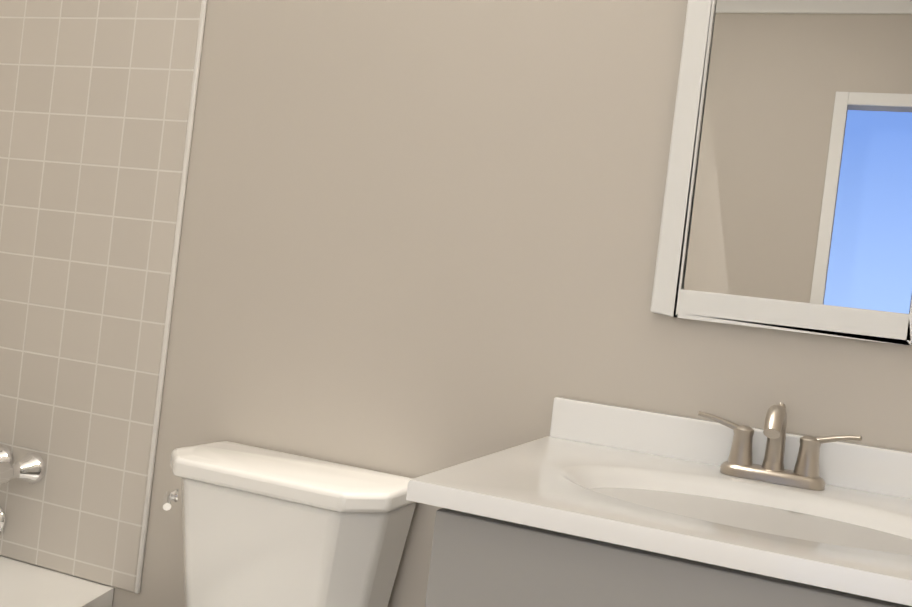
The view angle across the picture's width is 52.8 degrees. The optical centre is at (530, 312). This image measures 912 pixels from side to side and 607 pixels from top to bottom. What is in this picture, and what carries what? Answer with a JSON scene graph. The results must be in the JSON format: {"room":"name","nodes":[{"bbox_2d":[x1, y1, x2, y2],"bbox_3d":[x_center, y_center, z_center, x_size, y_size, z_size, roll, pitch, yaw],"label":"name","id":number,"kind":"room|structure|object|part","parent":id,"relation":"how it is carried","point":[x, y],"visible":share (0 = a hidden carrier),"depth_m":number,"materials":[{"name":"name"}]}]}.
{"room":"bathroom","nodes":[
{"label":"bathroom","id":0,"kind":"room"},
{"bbox_2d":[0,0,911,606],"bbox_3d":[-0.272,-0.309,1.857,2.730,2.740,0.100,7,1,20],"label":"wall","id":1,"kind":"structure","parent":0,"point":[418,238],"depth_m":1.76,"materials":[{"name":"paint"}]},
{"bbox_2d":[0,0,201,591],"bbox_3d":[-1.131,-0.196,2.107,0.783,1.530,0.008,7,1,20],"label":"wall tile","id":2,"kind":"structure","parent":1,"relation":"attached to","point":[95,96],"depth_m":2.05,"materials":[{"name":"beige tile"}]},
{"bbox_2d":[0,506,5,532],"bbox_3d":[-1.271,0.484,2.044,0.072,0.084,0.164,7,1,20],"label":"tub spout","id":3,"kind":"object","parent":2,"relation":"attached to","point":[2,519],"visible":1,"depth_m":2.10,"materials":[{"name":"silver metal"}]},
{"bbox_2d":[0,447,44,483],"bbox_3d":[-1.157,0.353,2.018,0.072,0.072,0.144,7,1,20],"label":"tub valve","id":4,"kind":"object","parent":2,"relation":"attached to","point":[29,468],"depth_m":2.06,"materials":[{"name":"silver metal"}]},
{"bbox_2d":[135,0,206,593],"bbox_3d":[-0.760,-0.154,1.971,0.011,1.540,0.010,7,1,20],"label":"trim","id":5,"kind":"structure","parent":1,"relation":"attached to","point":[171,294],"depth_m":1.97,"materials":[{"name":"white ceramic"}]},
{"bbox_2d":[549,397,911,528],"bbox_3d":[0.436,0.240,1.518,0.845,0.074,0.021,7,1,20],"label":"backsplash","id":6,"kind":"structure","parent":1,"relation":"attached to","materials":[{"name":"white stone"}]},
{"bbox_2d":[650,0,911,345],"bbox_3d":[0.474,-0.343,1.520,0.466,0.754,0.026,7,1,20],"label":"medicine cabinet","id":7,"kind":"object","parent":1,"relation":"attached to","point":[787,203],"visible":0.98,"depth_m":1.53,"materials":[{"name":"white mirror"}]},
{"bbox_3d":[-0.972,1.059,0.406,2.730,0.100,3.230,7,1,20],"label":"floor","id":8,"kind":"structure","parent":0,"visible":0},
{"bbox_2d":[0,556,113,606],"bbox_3d":[-1.435,0.744,1.384,0.922,0.383,1.517,7,1,20],"label":"bathtub","id":9,"kind":"object","parent":8,"relation":"on","point":[23,584],"visible":1,"depth_m":1.96,"materials":[{"name":"white ceramic"}]},
{"bbox_2d":[163,441,415,606],"bbox_3d":[-0.581,0.657,1.500,0.480,0.756,0.712,7,1,20],"label":"toilet","id":10,"kind":"object","parent":8,"relation":"on","point":[261,527],"visible":0.96,"depth_m":1.64,"materials":[{"name":"white ceramic"}]},
{"bbox_3d":[-0.673,0.349,1.710,0.051,0.027,0.070,7,1,20],"label":"lever","id":11,"kind":"part","parent":10,"relation":"part of","materials":[{"name":"silver metal"}]},
{"bbox_3d":[-0.454,0.308,1.728,0.480,0.039,0.215,7,1,20],"label":"tank lid","id":12,"kind":"part","parent":10,"relation":"part of","materials":[{"name":"white ceramic"}]},
{"bbox_2d":[406,397,911,606],"bbox_3d":[0.290,0.667,1.272,0.849,0.949,0.562,7,1,20],"label":"bathroom vanity","id":13,"kind":"object","parent":8,"relation":"on","point":[587,504],"visible":1,"depth_m":1.15,"materials":[{"name":"white ceramic"}]},
{"bbox_3d":[0.257,0.371,1.039,0.821,0.140,0.018,7,1,20],"label":"rail","id":14,"kind":"part","parent":13,"relation":"part of","materials":[{"name":"grey wood"}]},
{"bbox_2d":[698,403,861,489],"bbox_3d":[0.379,0.206,1.424,0.255,0.126,0.145,7,1,20],"label":"faucet","id":15,"kind":"object","parent":13,"relation":"on","point":[804,474],"visible":1,"depth_m":1.44,"materials":[{"name":"silver metal"}]}
]}

